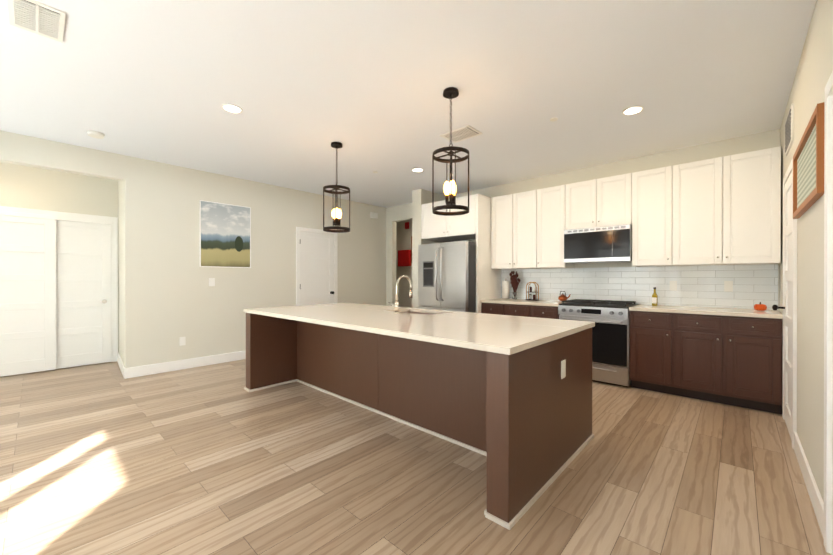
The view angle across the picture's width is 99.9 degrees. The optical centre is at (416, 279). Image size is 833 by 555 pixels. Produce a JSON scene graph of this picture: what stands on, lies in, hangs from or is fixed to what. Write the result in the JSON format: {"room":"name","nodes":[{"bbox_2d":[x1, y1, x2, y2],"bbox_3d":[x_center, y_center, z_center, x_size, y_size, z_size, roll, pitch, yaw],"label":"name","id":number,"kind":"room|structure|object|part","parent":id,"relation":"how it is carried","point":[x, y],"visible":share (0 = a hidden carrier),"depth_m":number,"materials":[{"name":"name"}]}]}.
{"room":"kitchen","nodes":[
{"label":"kitchen","id":0,"kind":"room"},
{"bbox_2d":[0,162,118,376],"bbox_3d":[-5.273,-0.149,4.409,0.120,2.746,2.570,0,0,43],"label":"wall","id":1,"kind":"structure","parent":0,"point":[23,186],"depth_m":4.74,"materials":[{"name":"paint"}]},
{"bbox_2d":[0,206,117,376],"bbox_3d":[-5.093,0.154,4.462,0.075,2.140,1.970,0,0,43],"label":"sliding door","id":2,"kind":"structure","parent":1,"relation":"attached to","point":[58,290],"depth_m":4.72,"materials":[{"name":"white wood"}]},
{"bbox_2d":[0,130,124,180],"bbox_3d":[-4.421,-1.372,3.476,0.120,0.296,2.350,0,0,43],"label":"soffit","id":3,"kind":"structure","parent":0,"point":[20,149],"depth_m":3.89,"materials":[{"name":"paint"}]},
{"bbox_2d":[118,181,123,363],"bbox_3d":[-3.981,-0.150,4.813,0.120,2.746,1.265,0,0,-43],"label":"wall","id":4,"kind":"structure","parent":0,"point":[121,266],"depth_m":4.78,"materials":[{"name":"paint"}]},
{"bbox_2d":[117,353,124,376],"bbox_3d":[-4.014,1.158,4.753,0.015,0.130,1.272,0,0,-43],"label":"baseboard","id":5,"kind":"structure","parent":4,"relation":"attached to","point":[120,363],"depth_m":4.72,"materials":[{"name":"white wood"}]},
{"bbox_2d":[124,351,245,378],"bbox_3d":[-2.820,1.158,5.127,0.015,0.130,2.270,0,0,43],"label":"baseboard","id":6,"kind":"structure","parent":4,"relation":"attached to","point":[144,370],"depth_m":4.73,"materials":[{"name":"white wood"}]},
{"bbox_2d":[123,155,385,367],"bbox_3d":[-2.085,-0.152,5.957,0.213,2.746,4.461,0,0,43],"label":"wall","id":7,"kind":"structure","parent":0,"point":[171,296],"depth_m":5.11,"materials":[{"name":"paint"}]},
{"bbox_2d":[179,337,185,345],"bbox_3d":[-3.174,0.841,4.745,0.006,0.115,0.070,0,0,43],"label":"outlet","id":8,"kind":"object","parent":7,"relation":"attached to","point":[182,340],"visible":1,"depth_m":4.74,"materials":[{"name":"white plastic"}]},
{"bbox_2d":[209,278,214,285],"bbox_3d":[-2.929,0.043,5.007,0.010,0.120,0.080,0,0,43],"label":"light switch","id":9,"kind":"object","parent":7,"relation":"attached to","point":[211,281],"visible":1,"depth_m":5.01,"materials":[{"name":"white plastic"}]},
{"bbox_3d":[-2.795,-0.639,5.146,0.019,0.936,0.697,0,0,43],"label":"landscape picture frame","id":10,"kind":"part","parent":7,"relation":"part of","materials":[{"name":"multicoloured paper"}]},
{"bbox_2d":[370,212,377,218],"bbox_3d":[-0.879,-1.317,7.222,0.034,0.110,0.180,0,0,43],"label":"box","id":11,"kind":"object","parent":7,"relation":"attached to","point":[373,215],"visible":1,"depth_m":7.19,"materials":[{"name":"white plastic"}]},
{"bbox_2d":[396,220,411,307],"bbox_3d":[-0.327,-0.157,8.659,4.325,2.746,0.120,0,0,43],"label":"wall","id":12,"kind":"structure","parent":0,"point":[403,238],"depth_m":8.57,"materials":[{"name":"paint"}]},
{"bbox_2d":[398,250,410,265],"bbox_3d":[-0.295,-0.509,8.489,0.380,0.390,0.084,0,0,43],"label":"upper cabinet","id":13,"kind":"object","parent":12,"relation":"attached to","point":[404,257],"visible":1,"depth_m":8.43,"materials":[{"name":"red wood"}]},
{"bbox_2d":[0,0,816,207],"bbox_3d":[-1.330,-1.572,4.332,8.692,0.100,7.850,0,0,43],"label":"ceiling","id":14,"kind":"structure","parent":0,"point":[303,84],"depth_m":2.70,"materials":[{"name":"white paint"}]},
{"bbox_2d":[7,0,65,42],"bbox_3d":[-2.201,-1.510,2.030,0.360,0.014,0.220,0,0,43],"label":"ceiling vent","id":15,"kind":"object","parent":14,"relation":"in","point":[39,18],"visible":1,"depth_m":2.02,"materials":[{"name":"silver metal"}]},
{"bbox_2d":[87,130,104,138],"bbox_3d":[-3.339,-1.503,3.644,0.140,0.034,0.140,0,0,43],"label":"smoke detector","id":16,"kind":"object","parent":14,"relation":"attached to","point":[96,134],"visible":1,"depth_m":3.62,"materials":[{"name":"white plastic"}]},
{"bbox_2d":[222,104,242,113],"bbox_3d":[-1.639,-1.516,3.116,0.170,0.006,0.170,0,0,43],"label":"recessed light","id":17,"kind":"object","parent":14,"relation":"in","point":[232,108],"visible":1,"depth_m":3.11,"materials":[{"name":"white plastic"}]},
{"bbox_2d":[323,142,349,232],"bbox_3d":[-0.896,-1.031,3.927,0.296,0.980,0.296,0,0,43],"label":"pendant light","id":18,"kind":"object","parent":14,"relation":"hanging from","point":[336,214],"visible":1,"depth_m":3.91,"materials":[{"name":"brown metal"}]},
{"bbox_2d":[412,168,423,171],"bbox_3d":[0.019,-1.520,4.879,0.170,0.006,0.170,0,0,43],"label":"recessed light","id":19,"kind":"object","parent":14,"relation":"in","point":[417,170],"visible":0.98,"depth_m":4.88,"materials":[{"name":"white plastic"}]},
{"bbox_2d":[432,87,468,215],"bbox_3d":[0.277,-1.029,2.824,0.296,0.980,0.296,0,0,43],"label":"pendant light","id":20,"kind":"object","parent":14,"relation":"hanging from","point":[451,93],"visible":1,"depth_m":2.81,"materials":[{"name":"brown metal"}]},
{"bbox_2d":[440,125,482,142],"bbox_3d":[0.467,-1.513,3.667,0.360,0.014,0.260,0,0,43],"label":"ceiling vent","id":21,"kind":"object","parent":14,"relation":"in","point":[464,133],"visible":0.9,"depth_m":3.65,"materials":[{"name":"silver metal"}]},
{"bbox_2d":[373,117,557,172],"bbox_3d":[0.358,-1.517,4.147,2.580,0.008,0.130,0,0,43],"label":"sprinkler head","id":22,"kind":"object","parent":14,"relation":"attached to","point":[554,119],"visible":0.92,"depth_m":3.32},
{"bbox_2d":[622,106,643,114],"bbox_3d":[1.948,-1.517,3.150,0.170,0.006,0.170,0,0,43],"label":"recessed light","id":23,"kind":"object","parent":14,"relation":"in","point":[633,110],"visible":1,"depth_m":3.15,"materials":[{"name":"white plastic"}]},
{"bbox_2d":[0,359,831,554],"bbox_3d":[-1.330,1.274,4.337,8.692,0.100,7.850,0,0,43],"label":"floor","id":24,"kind":"structure","parent":0,"point":[109,459],"depth_m":2.16,"materials":[{"name":"brown wood"}]},
{"bbox_2d":[244,311,594,529],"bbox_3d":[-0.269,0.797,3.306,3.225,0.858,1.370,0,0,43],"label":"kitchen island","id":25,"kind":"object","parent":24,"relation":"on","point":[509,397],"depth_m":2.58,"materials":[{"name":"brown wood"}]},
{"bbox_2d":[244,304,575,350],"bbox_3d":[-0.424,0.351,3.136,3.227,0.034,0.913,0,0,43],"label":"island countertop","id":26,"kind":"structure","parent":25,"relation":"on","point":[492,334],"depth_m":2.53,"materials":[{"name":"white stone"}]},
{"bbox_2d":[388,275,412,312],"bbox_3d":[-0.158,0.146,3.517,0.140,0.372,0.245,0,0,43],"label":"faucet","id":27,"kind":"object","parent":26,"relation":"on","point":[396,304],"visible":1,"depth_m":3.43,"materials":[{"name":"silver metal"}]},
{"bbox_2d":[418,241,475,312],"bbox_3d":[0.638,0.336,5.596,0.912,1.772,0.953,0,0,43],"label":"fridge","id":28,"kind":"object","parent":24,"relation":"on","point":[447,276],"visible":0.58,"depth_m":5.21,"materials":[{"name":"silver metal"}]},
{"bbox_2d":[421,194,500,312],"bbox_3d":[0.713,-0.020,5.763,1.118,2.483,0.720,0,0,43],"label":"tall cabinet","id":29,"kind":"object","parent":24,"relation":"on","point":[474,223],"visible":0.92,"depth_m":5.36,"materials":[{"name":"white wood"}]},
{"bbox_2d":[480,298,566,318],"bbox_3d":[1.573,0.767,5.025,1.145,0.912,0.648,0,0,43],"label":"base cabinet","id":30,"kind":"object","parent":24,"relation":"on","point":[533,308],"visible":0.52,"depth_m":4.80,"materials":[{"name":"brown wood"}]},
{"bbox_2d":[501,279,509,298],"bbox_3d":[1.389,0.153,5.445,0.140,0.312,0.140,0,0,43],"label":"paper towel","id":31,"kind":"object","parent":30,"relation":"on","point":[505,289],"visible":1,"depth_m":5.40,"materials":[{"name":"white paper"}]},
{"bbox_2d":[509,271,520,299],"bbox_3d":[1.501,0.091,5.339,0.170,0.437,0.105,0,0,43],"label":"vase","id":32,"kind":"object","parent":30,"relation":"on","point":[514,279],"visible":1,"depth_m":5.32,"materials":[{"name":"clear glass"}]},
{"bbox_2d":[525,282,538,300],"bbox_3d":[1.706,0.174,5.154,0.170,0.271,0.092,0,0,43],"label":"stand","id":33,"kind":"object","parent":30,"relation":"on","point":[530,296],"visible":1,"depth_m":5.14,"materials":[{"name":"brown metal"}]},
{"bbox_2d":[558,291,569,300],"bbox_3d":[2.048,0.239,4.841,0.167,0.144,0.120,0,0,43],"label":"copper kettle","id":34,"kind":"object","parent":30,"relation":"on","point":[562,297],"visible":0.94,"depth_m":4.82,"materials":[{"name":"orange metal"}]},
{"bbox_2d":[558,299,638,386],"bbox_3d":[2.265,0.748,4.361,0.767,0.952,0.676,0,0,43],"label":"range","id":35,"kind":"object","parent":24,"relation":"on","point":[610,345],"visible":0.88,"depth_m":4.05,"materials":[{"name":"silver metal"}]},
{"bbox_2d":[629,304,782,414],"bbox_3d":[3.005,0.769,3.712,1.195,0.912,0.648,0,0,43],"label":"base cabinet","id":36,"kind":"object","parent":24,"relation":"on","point":[731,356],"visible":1,"depth_m":3.45,"materials":[{"name":"brown wood"}]},
{"bbox_2d":[652,287,657,305],"bbox_3d":[2.781,0.203,4.085,0.056,0.217,0.059,0,0,43],"label":"oil bottle","id":37,"kind":"object","parent":36,"relation":"on","point":[654,299],"visible":1,"depth_m":4.07,"materials":[{"name":"yellow glass"}]},
{"bbox_2d":[754,302,766,310],"bbox_3d":[3.431,0.270,3.491,0.095,0.086,0.093,0,0,43],"label":"pumpkin","id":38,"kind":"object","parent":36,"relation":"on","point":[762,307],"visible":1,"depth_m":3.46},
{"bbox_2d":[412,189,444,307],"bbox_3d":[0.576,-0.153,6.595,0.205,2.746,1.700,0,0,43],"label":"wall pillar","id":39,"kind":"structure","parent":0,"point":[420,197],"depth_m":5.99,"materials":[{"name":"paint"}]},
{"bbox_2d":[386,129,779,310],"bbox_3d":[1.598,-0.151,5.524,5.985,2.746,0.120,0,0,43],"label":"wall","id":40,"kind":"structure","parent":0,"point":[750,143],"depth_m":4.63,"materials":[{"name":"paint"}]},
{"bbox_2d":[491,189,542,268],"bbox_3d":[1.554,-0.709,5.251,0.787,1.104,0.338,0,0,43],"label":"upper cabinet","id":41,"kind":"object","parent":40,"relation":"attached to","point":[517,218],"depth_m":5.10,"materials":[{"name":"white wood"}]},
{"bbox_2d":[543,184,573,268],"bbox_3d":[1.941,-0.708,4.895,0.514,1.104,0.338,0,0,43],"label":"upper cabinet","id":42,"kind":"object","parent":40,"relation":"attached to","point":[556,199],"depth_m":4.73,"materials":[{"name":"white wood"}]},
{"bbox_2d":[571,173,630,228],"bbox_3d":[2.367,-0.954,4.504,0.764,0.611,0.338,0,0,43],"label":"upper cabinet","id":43,"kind":"object","parent":40,"relation":"attached to","point":[601,202],"depth_m":4.34,"materials":[{"name":"white wood"}]},
{"bbox_2d":[564,224,631,262],"bbox_3d":[2.343,-0.432,4.479,0.759,0.427,0.386,0,0,43],"label":"over-the-range microwave","id":44,"kind":"object","parent":43,"relation":"attached to","point":[605,244],"visible":0.98,"depth_m":4.32,"materials":[{"name":"silver metal"}]},
{"bbox_2d":[501,264,777,309],"bbox_3d":[2.514,0.078,4.594,3.113,0.465,0.012,0,0,43],"label":"tile backsplash","id":45,"kind":"structure","parent":40,"relation":"attached to","point":[703,286],"depth_m":4.20,"materials":[{"name":"white tile"}]},
{"bbox_2d":[670,281,676,290],"bbox_3d":[3.022,0.077,4.116,0.070,0.115,0.005,0,0,43],"label":"outlet","id":46,"kind":"object","parent":45,"relation":"attached to","point":[673,284],"depth_m":4.11,"materials":[{"name":"white plastic"}]},
{"bbox_2d":[724,281,732,291],"bbox_3d":[3.378,0.078,3.789,0.070,0.115,0.005,0,0,43],"label":"outlet","id":47,"kind":"object","parent":45,"relation":"attached to","point":[728,286],"depth_m":3.79,"materials":[{"name":"white plastic"}]},
{"bbox_2d":[631,164,678,265],"bbox_3d":[2.791,-0.707,4.115,0.512,1.104,0.338,0,0,43],"label":"upper cabinet","id":48,"kind":"object","parent":40,"relation":"attached to","point":[654,192],"depth_m":3.97,"materials":[{"name":"white wood"}]},
{"bbox_2d":[679,146,780,265],"bbox_3d":[3.219,-0.706,3.723,0.897,1.104,0.338,0,0,43],"label":"upper cabinet","id":49,"kind":"object","parent":40,"relation":"attached to","point":[724,210],"depth_m":3.53,"materials":[{"name":"white wood"}]},
{"bbox_2d":[780,0,832,501],"bbox_3d":[1.457,-0.142,1.032,0.120,2.746,6.691,0,0,43],"label":"wall","id":50,"kind":"structure","parent":0,"point":[812,76],"depth_m":2.03,"materials":[{"name":"paint"}]},
{"bbox_2d":[785,103,793,155],"bbox_3d":[3.028,-1.203,2.845,0.017,0.280,0.450,0,0,43],"label":"air vent","id":51,"kind":"object","parent":50,"relation":"in","point":[789,131],"visible":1,"depth_m":2.74,"materials":[{"name":"white plastic"}]},
{"bbox_2d":[772,71,832,554],"bbox_3d":[2.275,0.171,2.067,0.113,2.115,2.850,0,0,43],"label":"door frame","id":52,"kind":"structure","parent":50,"relation":"attached to","point":[789,379],"depth_m":1.61,"materials":[{"name":"white wood"}]},
{"bbox_2d":[793,102,824,218],"bbox_3d":[2.310,-0.639,2.073,0.029,0.435,1.020,0,0,43],"label":"framed picture","id":53,"kind":"object","parent":50,"relation":"attached to","point":[808,174],"visible":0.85,"depth_m":1.97,"materials":[{"name":"brown wood"}]},
{"bbox_2d":[794,432,823,538],"bbox_3d":[2.312,1.164,2.068,0.015,0.130,1.228,0,0,43],"label":"baseboard","id":54,"kind":"structure","parent":50,"relation":"attached to","point":[816,499],"depth_m":1.94,"materials":[{"name":"white wood"}]}
]}

